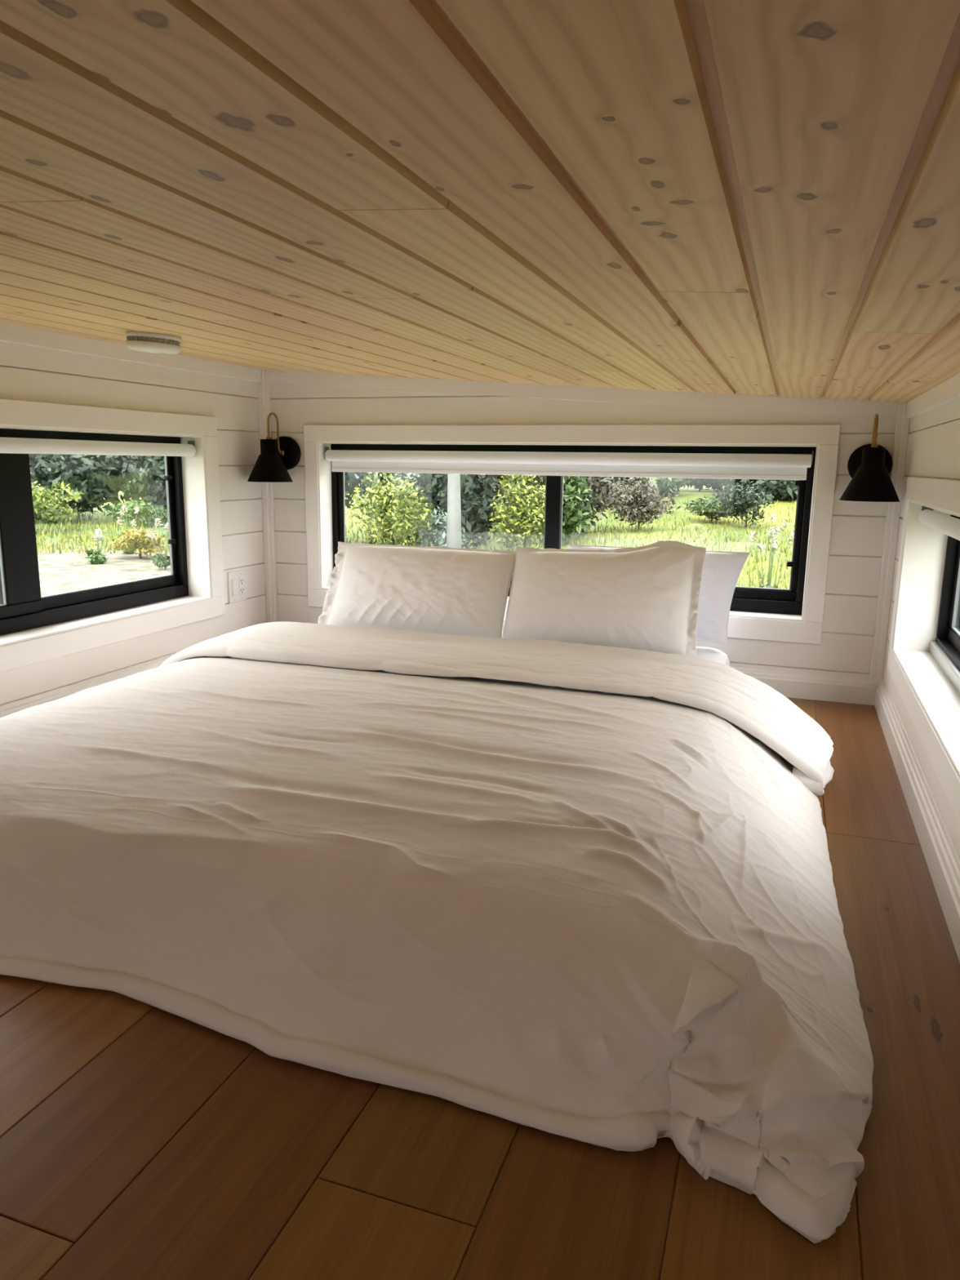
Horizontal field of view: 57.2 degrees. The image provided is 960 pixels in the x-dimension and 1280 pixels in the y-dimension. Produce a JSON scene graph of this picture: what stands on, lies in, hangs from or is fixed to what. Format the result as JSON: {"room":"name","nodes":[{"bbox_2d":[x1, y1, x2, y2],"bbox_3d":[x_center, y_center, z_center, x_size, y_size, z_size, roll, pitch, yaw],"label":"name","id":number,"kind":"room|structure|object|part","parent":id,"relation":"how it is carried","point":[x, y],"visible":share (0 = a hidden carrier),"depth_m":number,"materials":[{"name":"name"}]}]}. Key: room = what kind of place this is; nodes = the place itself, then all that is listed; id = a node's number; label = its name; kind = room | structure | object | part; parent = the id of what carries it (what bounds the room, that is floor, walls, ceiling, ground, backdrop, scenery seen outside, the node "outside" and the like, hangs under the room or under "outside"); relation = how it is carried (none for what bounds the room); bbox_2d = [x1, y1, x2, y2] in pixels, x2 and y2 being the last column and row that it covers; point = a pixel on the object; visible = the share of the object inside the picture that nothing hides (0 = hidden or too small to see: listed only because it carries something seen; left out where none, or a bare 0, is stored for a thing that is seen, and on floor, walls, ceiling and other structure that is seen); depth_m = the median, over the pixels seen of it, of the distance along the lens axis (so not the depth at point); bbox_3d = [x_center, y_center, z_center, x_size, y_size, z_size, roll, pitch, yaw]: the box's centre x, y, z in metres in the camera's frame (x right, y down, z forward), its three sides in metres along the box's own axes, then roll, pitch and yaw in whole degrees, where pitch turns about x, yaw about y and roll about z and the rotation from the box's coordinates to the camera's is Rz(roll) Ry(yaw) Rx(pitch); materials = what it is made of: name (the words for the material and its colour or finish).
{"room":"loft bedroom","nodes":[
{"label":"loft bedroom","id":0,"kind":"room"},
{"bbox_2d":[0,341,266,711],"bbox_3d":[-1.658,-0.137,1.656,0.112,1.191,4.385,5,12,19],"label":"wall","id":1,"kind":"structure","parent":0,"point":[27,373],"depth_m":3.02,"materials":[{"name":"white paint"}]},
{"bbox_2d":[0,660,164,717],"bbox_3d":[-1.623,0.391,1.729,0.040,0.088,4.350,5,12,19],"label":"baseboard","id":2,"kind":"structure","parent":1,"relation":"attached to","point":[56,696],"depth_m":2.71,"materials":[{"name":"white paint"}]},
{"bbox_2d":[0,398,225,672],"bbox_3d":[-1.338,-0.315,2.578,0.160,0.743,1.698,5,12,19],"label":"window","id":3,"kind":"structure","parent":1,"relation":"in","point":[34,628],"depth_m":2.85,"materials":[{"name":"white paint"}]},
{"bbox_3d":[-1.487,-0.266,2.282,0.018,0.513,0.820,5,12,19],"label":"sash","id":4,"kind":"part","parent":3,"relation":"part of","materials":[{"name":"black metal"}]},
{"bbox_3d":[-1.275,-0.391,2.914,0.018,0.513,0.791,5,12,19],"label":"sash","id":5,"kind":"part","parent":3,"relation":"part of","materials":[{"name":"black metal"}]},
{"bbox_3d":[-1.385,-0.320,2.594,0.060,0.588,1.528,5,12,19],"label":"frame","id":6,"kind":"part","parent":3,"relation":"part of","materials":[{"name":"black metal"}]},
{"bbox_2d":[0,436,195,456],"bbox_3d":[-1.306,-0.562,2.518,0.044,0.056,1.520,5,12,19],"label":"roller blind","id":7,"kind":"object","parent":3,"relation":"attached to","point":[7,445],"visible":1,"depth_m":2.74,"materials":[{"name":"fabric"}]},
{"bbox_3d":[-1.344,-0.021,2.638,0.156,0.014,1.528,5,12,19],"label":"sill","id":8,"kind":"part","parent":3,"relation":"part of","materials":[{"name":"white paint"}]},
{"bbox_2d":[0,322,261,382],"bbox_3d":[-1.595,-0.671,1.515,0.015,0.067,4.360,5,12,19],"label":"trim","id":9,"kind":"structure","parent":1,"relation":"attached to","point":[10,333],"depth_m":2.75,"materials":[{"name":"white paint"}]},
{"bbox_2d":[227,568,246,604],"bbox_3d":[-0.961,-0.212,3.489,0.011,0.124,0.116,5,12,19],"label":"electrical outlet","id":10,"kind":"object","parent":1,"relation":"attached to","point":[237,587],"visible":1,"depth_m":3.48,"materials":[{"name":"white plastic"}]},
{"bbox_2d":[231,577,237,595],"bbox_3d":[-0.967,-0.208,3.466,0.006,0.068,0.033,5,12,19],"label":"rocker switch","id":11,"kind":"object","parent":10,"relation":"attached to","point":[234,580],"depth_m":3.46,"materials":[{"name":"white plastic"}]},
{"bbox_2d":[238,576,244,595],"bbox_3d":[-0.952,-0.217,3.511,0.004,0.072,0.033,5,12,19],"label":"receptacle","id":12,"kind":"object","parent":10,"relation":"attached to","point":[241,579],"depth_m":3.51,"materials":[{"name":"white plastic"}]},
{"bbox_2d":[0,0,959,403],"bbox_3d":[-0.526,-0.653,1.128,2.854,0.419,4.645,5,12,19],"label":"ceiling","id":13,"kind":"structure","parent":0,"point":[757,197],"depth_m":0.78,"materials":[{"name":"brown wood"}]},
{"bbox_2d":[125,330,181,354],"bbox_3d":[-0.887,-0.806,2.391,0.142,0.055,0.142,9,14,34],"label":"smoke detector","id":14,"kind":"object","parent":13,"relation":"attached to","point":[142,341],"visible":1,"depth_m":2.34,"materials":[{"name":"white plastic"}]},
{"bbox_3d":[-0.885,-0.822,2.387,0.140,0.013,0.140,8,13,18],"label":"plate","id":15,"kind":"part","parent":14,"relation":"part of","materials":[{"name":"white plastic"}]},
{"bbox_2d":[0,697,959,1279],"bbox_3d":[-0.505,0.585,1.366,2.575,0.120,4.550,5,12,19],"label":"floor","id":16,"kind":"structure","parent":0,"point":[140,1140],"depth_m":1.01,"materials":[{"name":"brown wood"}]},
{"bbox_2d":[502,631,729,666],"bbox_3d":[-0.173,0.232,2.372,1.513,0.184,2.047,5,12,19],"label":"mattress","id":17,"kind":"object","parent":16,"relation":"on","point":[705,653],"visible":0.16,"depth_m":2.94,"materials":[{"name":"fabric"}]},
{"bbox_2d":[318,541,515,638],"bbox_3d":[-0.229,-0.175,3.102,0.704,0.301,0.235,5,12,19],"label":"pillow","id":18,"kind":"object","parent":17,"relation":"on","point":[433,589],"visible":0.96,"depth_m":3.03,"materials":[{"name":"fabric"}]},
{"bbox_2d":[0,621,874,1243],"bbox_3d":[-0.253,0.262,2.025,2.064,0.255,1.814,5,12,19],"label":"duvet","id":19,"kind":"object","parent":17,"relation":"on","point":[585,893],"visible":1,"depth_m":1.37,"materials":[{"name":"fabric"}]},
{"bbox_2d":[501,540,706,657],"bbox_3d":[0.394,-0.144,2.876,0.657,0.364,0.243,5,12,19],"label":"pillow","id":20,"kind":"object","parent":17,"relation":"on","point":[646,597],"visible":0.94,"depth_m":2.81,"materials":[{"name":"fabric"}]},
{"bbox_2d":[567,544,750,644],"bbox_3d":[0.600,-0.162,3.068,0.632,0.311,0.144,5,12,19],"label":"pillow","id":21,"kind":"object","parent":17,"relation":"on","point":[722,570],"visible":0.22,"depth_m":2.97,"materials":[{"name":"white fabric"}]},
{"bbox_2d":[270,382,909,688],"bbox_3d":[0.258,-0.446,3.316,2.584,1.191,0.112,5,12,19],"label":"wall","id":22,"kind":"structure","parent":0,"point":[845,649],"depth_m":3.11,"materials":[{"name":"white paint"}]},
{"bbox_2d":[257,369,277,622],"bbox_3d":[-0.872,-0.554,3.623,0.037,1.071,0.031,5,12,19],"label":"trim","id":23,"kind":"structure","parent":22,"relation":"attached to","point":[264,387],"depth_m":3.63,"materials":[{"name":"white paint"}]},
{"bbox_2d":[247,412,301,482],"bbox_3d":[-0.817,-0.758,3.459,0.176,0.266,0.219,5,12,19],"label":"wall sconce","id":24,"kind":"object","parent":22,"relation":"attached to","point":[280,455],"visible":1,"depth_m":3.42,"materials":[{"name":"black metal"}]},
{"bbox_2d":[260,439,278,454],"bbox_3d":[-0.824,-0.751,3.440,0.072,0.064,0.072,5,12,19],"label":"socket","id":25,"kind":"object","parent":24,"relation":"attached to","point":[268,446],"depth_m":3.41,"materials":[{"name":"black metal"}]},
{"bbox_3d":[-0.825,-0.675,3.455,0.176,0.104,0.176,5,12,19],"label":"lamp shade","id":26,"kind":"part","parent":24,"relation":"part of","materials":[{"name":"black metal"}]},
{"bbox_3d":[-0.808,-0.816,3.474,0.008,0.159,0.105,5,12,19],"label":"arm","id":27,"kind":"part","parent":24,"relation":"part of","materials":[{"name":"gold metal"}]},
{"bbox_2d":[303,424,840,644],"bbox_3d":[0.257,-0.434,3.329,1.990,0.731,0.160,5,12,19],"label":"window","id":28,"kind":"structure","parent":22,"relation":"in","point":[795,614],"depth_m":3.13,"materials":[{"name":"white paint"}]},
{"bbox_3d":[-0.140,-0.488,3.505,0.945,0.505,0.018,5,12,19],"label":"sash","id":29,"kind":"part","parent":28,"relation":"part of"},
{"bbox_3d":[0.253,-0.149,3.388,1.857,0.014,0.156,5,12,19],"label":"sill","id":30,"kind":"part","parent":28,"relation":"part of","materials":[{"name":"white paint"}]},
{"bbox_2d":[324,446,813,479],"bbox_3d":[0.249,-0.658,3.255,1.841,0.098,0.044,5,12,19],"label":"roller blind","id":31,"kind":"object","parent":28,"relation":"attached to","point":[680,465],"visible":1,"depth_m":3.21,"materials":[{"name":"fabric"}]},
{"bbox_3d":[0.692,-0.423,3.235,0.927,0.505,0.018,5,12,19],"label":"sash","id":32,"kind":"part","parent":28,"relation":"part of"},
{"bbox_2d":[267,370,898,418],"bbox_3d":[0.245,-0.904,3.168,2.354,0.216,0.025,5,12,19],"label":"trim","id":33,"kind":"structure","parent":22,"relation":"attached to","point":[696,399],"depth_m":3.10,"materials":[{"name":"white paint"}]},
{"bbox_2d":[731,666,875,705],"bbox_3d":[0.234,0.084,3.374,2.354,0.088,0.040,5,12,19],"label":"baseboard","id":34,"kind":"structure","parent":22,"relation":"attached to","point":[850,690],"depth_m":3.04,"materials":[{"name":"white paint"}]},
{"bbox_2d":[839,413,899,502],"bbox_3d":[1.231,-0.572,2.758,0.176,0.266,0.226,5,12,19],"label":"wall sconce","id":35,"kind":"object","parent":22,"relation":"attached to","point":[869,466],"visible":1,"depth_m":2.71,"materials":[{"name":"black metal"}]},
{"bbox_3d":[1.222,-0.488,2.751,0.176,0.104,0.176,5,12,19],"label":"lamp shade","id":36,"kind":"part","parent":35,"relation":"part of","materials":[{"name":"black metal"}]},
{"bbox_2d":[861,447,885,466],"bbox_3d":[1.223,-0.565,2.736,0.072,0.064,0.072,5,12,19],"label":"socket","id":37,"kind":"object","parent":35,"relation":"attached to","point":[871,456],"depth_m":2.71,"materials":[{"name":"black metal"}]},
{"bbox_3d":[1.241,-0.629,2.772,0.008,0.159,0.112,5,12,19],"label":"arm","id":38,"kind":"part","parent":35,"relation":"part of","materials":[{"name":"gold metal"}]},
{"bbox_2d":[869,403,910,686],"bbox_3d":[1.341,-0.298,2.879,0.037,0.922,0.033,5,12,19],"label":"trim","id":39,"kind":"structure","parent":22,"relation":"attached to","point":[902,427],"depth_m":2.87,"materials":[{"name":"white paint"}]},
{"bbox_2d":[882,397,959,872],"bbox_3d":[0.696,0.135,0.867,0.112,1.032,4.385,5,12,19],"label":"wall","id":40,"kind":"structure","parent":0,"point":[933,449],"depth_m":2.18,"materials":[{"name":"white paint"}]},
{"bbox_2d":[874,681,959,962],"bbox_3d":[0.636,0.577,0.956,0.040,0.088,4.350,5,12,19],"label":"baseboard","id":41,"kind":"structure","parent":40,"relation":"attached to","point":[944,871],"depth_m":1.87,"materials":[{"name":"white paint"}]},
{"bbox_2d":[887,475,959,824],"bbox_3d":[1.121,-0.070,2.010,0.175,0.581,1.352,5,12,19],"label":"window","id":42,"kind":"structure","parent":40,"relation":"in","point":[923,663],"depth_m":2.52,"materials":[{"name":"white paint"}]},
{"bbox_3d":[1.120,0.151,2.054,0.172,0.014,1.220,5,12,19],"label":"sill","id":43,"kind":"part","parent":42,"relation":"part of","materials":[{"name":"white paint"}]},
{"bbox_2d":[918,506,959,540],"bbox_3d":[1.085,-0.252,1.978,0.044,0.056,1.186,5,12,19],"label":"roller blind","id":44,"kind":"object","parent":42,"relation":"attached to","point":[949,526],"visible":0.91,"depth_m":2.17,"materials":[{"name":"fabric"}]},
{"bbox_3d":[1.176,-0.066,1.992,0.060,0.437,1.220,5,12,19],"label":"frame","id":45,"kind":"part","parent":42,"relation":"part of","materials":[{"name":"black metal"}]},
{"bbox_3d":[1.268,-0.121,2.233,0.018,0.362,0.648,5,12,19],"label":"sash","id":46,"kind":"part","parent":42,"relation":"part of","materials":[{"name":"black metal"}]},
{"bbox_2d":[905,373,959,417],"bbox_3d":[0.643,-0.341,0.778,0.025,0.067,4.360,5,12,19],"label":"trim","id":47,"kind":"structure","parent":40,"relation":"attached to","point":[948,391],"depth_m":2.19,"materials":[{"name":"white paint"}]},
{"label":"outside","id":48,"kind":"structure","parent":0,"visible":0},
{"bbox_2d":[31,480,796,596],"bbox_3d":[-1.228,-5.630,40.563,210.000,1.922,190.000,5,12,19],"label":"ground","id":49,"kind":"structure","parent":48,"point":[59,573],"depth_m":35.73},
{"bbox_2d":[28,453,35,486],"bbox_3d":[-25.430,-11.617,49.211,5.968,9.708,5.320,-4,12,-21],"label":"broadleaf tree","id":50,"kind":"object","parent":49,"relation":"on","point":[30,458],"visible":0.02,"depth_m":48.45,"materials":[{"name":"green plant"}]},
{"bbox_2d":[31,480,84,526],"bbox_3d":[-19.205,-5.640,37.711,3.796,2.521,4.471,5,12,19],"label":"bush","id":51,"kind":"object","parent":49,"relation":"on","point":[42,510],"visible":0.38,"depth_m":38.02,"materials":[{"name":"green plant"}]},
{"bbox_2d":[28,453,127,524],"bbox_3d":[-20.995,-8.558,45.725,4.451,5.243,5.223,5,12,19],"label":"tree","id":52,"kind":"object","parent":49,"relation":"on","point":[92,475],"visible":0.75,"depth_m":44.65,"materials":[{"name":"green plant"}]},
{"bbox_2d":[84,528,108,564],"bbox_3d":[-10.790,-2.626,24.738,0.885,1.094,0.704,5,12,19],"label":"flowering plant","id":53,"kind":"object","parent":49,"relation":"on","point":[95,557],"visible":0.98,"depth_m":24.69,"materials":[{"name":"green plant"}]},
{"bbox_3d":[-10.707,-2.547,24.704,0.188,0.931,0.543,-2,12,-12],"label":"stem","id":54,"kind":"part","parent":53,"relation":"part of","materials":[{"name":"green plant"}]},
{"bbox_2d":[99,454,130,519],"bbox_3d":[-20.391,-11.856,48.854,5.221,10.476,5.340,-7,14,-35],"label":"broadleaf tree","id":55,"kind":"object","parent":49,"relation":"on","point":[119,458],"visible":0.02,"depth_m":48.41,"materials":[{"name":"green plant"}]},
{"bbox_2d":[115,504,139,554],"bbox_3d":[-10.995,-3.419,27.605,0.747,1.652,0.566,5,12,19],"label":"flowering plant","id":56,"kind":"object","parent":49,"relation":"on","point":[136,508],"visible":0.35,"depth_m":27.56,"materials":[{"name":"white plant"}]},
{"bbox_3d":[-10.991,-3.384,27.639,0.475,1.439,0.247,3,12,11],"label":"stem","id":57,"kind":"part","parent":56,"relation":"part of","materials":[{"name":"green plant"}]},
{"bbox_2d":[103,498,168,525],"bbox_3d":[-17.074,-6.436,45.015,3.543,1.527,3.855,11,15,41],"label":"bush","id":58,"kind":"object","parent":49,"relation":"on","point":[148,512],"visible":0.82,"depth_m":43.98,"materials":[{"name":"green plant"}]},
{"bbox_2d":[109,528,165,559],"bbox_3d":[-10.099,-2.840,26.334,1.638,1.111,1.588,5,12,19],"label":"bush","id":59,"kind":"object","parent":49,"relation":"on","point":[139,541],"visible":0.9,"depth_m":26.07,"materials":[{"name":"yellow plant"}]},
{"bbox_2d":[113,455,167,523],"bbox_3d":[-16.418,-8.774,47.289,5.185,5.843,5.317,5,12,19],"label":"thicket","id":60,"kind":"object","parent":49,"relation":"on","point":[146,473],"visible":0.33,"depth_m":45.72,"materials":[{"name":"green plant"}]},
{"bbox_2d":[147,515,170,569],"bbox_3d":[-8.484,-2.568,23.440,0.696,1.488,0.568,-5,13,-27],"label":"flowering plant","id":61,"kind":"object","parent":49,"relation":"on","point":[159,560],"visible":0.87,"depth_m":23.42,"materials":[{"name":"green plant"}]},
{"bbox_2d":[344,474,349,506],"bbox_3d":[-6.513,-5.049,30.358,4.253,4.637,4.225,5,12,19],"label":"thicket","id":62,"kind":"object","parent":49,"relation":"on","point":[347,500],"visible":0.02,"depth_m":30.32,"materials":[{"name":"green plant"}]},
{"bbox_2d":[344,471,366,506],"bbox_3d":[-5.640,-8.440,33.688,4.540,9.744,4.980,5,12,19],"label":"broadleaf tree","id":63,"kind":"object","parent":49,"relation":"on","point":[346,473],"visible":0.02,"depth_m":33.99,"materials":[{"name":"green plant"}]},
{"bbox_2d":[344,471,420,544],"bbox_3d":[-3.656,-7.718,29.785,4.275,9.804,4.922,5,12,19],"label":"broadleaf tree","id":64,"kind":"object","parent":49,"relation":"on","point":[351,474],"visible":0.06,"depth_m":29.70,"materials":[{"name":"green plant"}]},
{"bbox_2d":[349,472,435,546],"bbox_3d":[-2.494,-3.745,26.614,2.246,3.168,2.691,6,13,26],"label":"bush","id":65,"kind":"object","parent":49,"relation":"on","point":[399,512],"visible":0.94,"depth_m":26.10,"materials":[{"name":"green plant"}]},
{"bbox_2d":[34,497,796,589],"bbox_3d":[-11.284,-4.982,37.226,53.444,1.663,50.923,5,12,19],"label":"meadow grass","id":66,"kind":"structure","parent":49,"relation":"on","point":[40,532],"depth_m":36.87,"materials":[{"name":"green plant"}]},
{"bbox_2d":[414,506,469,547],"bbox_3d":[-1.157,-3.157,27.048,1.751,1.915,1.611,5,12,19],"label":"bush","id":67,"kind":"object","parent":49,"relation":"on","point":[437,532],"visible":0.64,"depth_m":26.70,"materials":[{"name":"green plant"}]},
{"bbox_2d":[405,474,490,486],"bbox_3d":[-1.812,-9.606,37.638,4.978,10.692,4.792,5,12,19],"label":"broadleaf tree","id":68,"kind":"object","parent":49,"relation":"on","point":[415,475],"visible":0.02,"depth_m":37.01,"materials":[{"name":"green plant"}]},
{"bbox_2d":[446,473,461,548],"bbox_3d":[-0.753,-6.700,25.434,3.390,9.637,4.468,11,15,40],"label":"post","id":69,"kind":"object","parent":49,"relation":"on","point":[454,506],"visible":0.02,"depth_m":25.55,"materials":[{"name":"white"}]},
{"bbox_2d":[408,473,510,549],"bbox_3d":[-0.735,-4.873,31.020,4.076,3.937,4.212,5,12,19],"label":"tree","id":70,"kind":"object","parent":49,"relation":"on","point":[476,498],"visible":0.55,"depth_m":29.77,"materials":[{"name":"green plant"}]},
{"bbox_2d":[478,474,545,547],"bbox_3d":[1.112,-8.378,33.099,3.977,10.147,4.005,-6,13,-29],"label":"broadleaf tree","id":71,"kind":"object","parent":49,"relation":"on","point":[538,477],"visible":0.02,"depth_m":33.52,"materials":[{"name":"green plant"}]},
{"bbox_2d":[488,475,564,549],"bbox_3d":[1.403,-4.159,28.541,2.361,3.464,2.428,-2,12,-12],"label":"bush","id":72,"kind":"object","parent":49,"relation":"on","point":[533,513],"visible":0.88,"depth_m":28.12,"materials":[{"name":"green plant"}]},
{"bbox_2d":[501,475,596,546],"bbox_3d":[2.922,-5.646,35.700,4.015,4.195,4.344,5,12,19],"label":"thicket","id":73,"kind":"object","parent":49,"relation":"on","point":[574,491],"visible":0.2,"depth_m":34.95,"materials":[{"name":"green plant"}]},
{"bbox_2d":[564,475,610,536],"bbox_3d":[3.921,-9.369,38.126,4.322,10.322,4.602,-3,12,-16],"label":"broadleaf tree","id":74,"kind":"object","parent":49,"relation":"on","point":[593,483],"visible":0.04,"depth_m":38.33,"materials":[{"name":"green plant"}]},
{"bbox_2d":[580,476,635,525],"bbox_3d":[5.002,-6.651,41.349,3.647,3.573,4.334,-3,12,-18],"label":"bush","id":75,"kind":"object","parent":49,"relation":"on","point":[606,502],"visible":0.16,"depth_m":40.57,"materials":[{"name":"green plant"}]},
{"bbox_2d":[598,476,637,492],"bbox_3d":[7.166,-10.827,55.579,5.452,4.904,5.811,-7,14,-34],"label":"thicket","id":76,"kind":"object","parent":49,"relation":"on","point":[620,477],"visible":0.02,"depth_m":53.98,"materials":[{"name":"green plant"}]},
{"bbox_2d":[600,476,682,530],"bbox_3d":[7.796,-6.768,43.316,3.916,3.068,3.400,11,15,40],"label":"bush","id":77,"kind":"object","parent":49,"relation":"on","point":[642,507],"visible":0.9,"depth_m":42.91,"materials":[{"name":"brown plant"}]},
{"bbox_2d":[631,476,694,496],"bbox_3d":[11.323,-11.011,57.636,4.472,4.120,5.090,-7,14,-35],"label":"thicket","id":78,"kind":"object","parent":49,"relation":"on","point":[664,483],"visible":0.15,"depth_m":56.31,"materials":[{"name":"green plant"}]},
{"bbox_2d":[681,478,724,491],"bbox_3d":[16.061,-12.263,62.290,6.146,3.842,5.726,5,12,19],"label":"thicket","id":79,"kind":"object","parent":49,"relation":"on","point":[698,483],"visible":0.06,"depth_m":62.00,"materials":[{"name":"green plant"}]},
{"bbox_2d":[680,495,737,521],"bbox_3d":[12.568,-7.085,47.904,2.733,1.578,2.444,-4,12,-21],"label":"bush","id":80,"kind":"object","parent":49,"relation":"on","point":[705,506],"visible":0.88,"depth_m":47.38,"materials":[{"name":"green plant"}]},
{"bbox_2d":[716,478,756,491],"bbox_3d":[17.592,-10.946,57.814,4.618,4.070,4.985,5,12,19],"label":"thicket","id":81,"kind":"object","parent":49,"relation":"on","point":[731,482],"visible":0.06,"depth_m":56.91,"materials":[{"name":"green plant"}]},
{"bbox_2d":[711,480,774,527],"bbox_3d":[13.628,-7.006,45.724,3.226,2.566,3.456,5,12,19],"label":"bush","id":82,"kind":"object","parent":49,"relation":"on","point":[748,498],"visible":1,"depth_m":45.25,"materials":[{"name":"green plant"}]},
{"bbox_2d":[748,514,794,588],"bbox_3d":[7.220,-1.970,21.794,1.095,2.268,0.920,-3,12,-18],"label":"flowering plant","id":83,"kind":"object","parent":49,"relation":"on","point":[773,544],"visible":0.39,"depth_m":21.82,"materials":[{"name":"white plant"}]},
{"bbox_2d":[755,455,815,501],"bbox_3d":[19.281,-10.160,54.536,4.278,3.644,3.932,5,12,19],"label":"thicket","id":84,"kind":"object","parent":49,"relation":"on","point":[779,489],"visible":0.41,"depth_m":53.74,"materials":[{"name":"green plant"}]}
]}

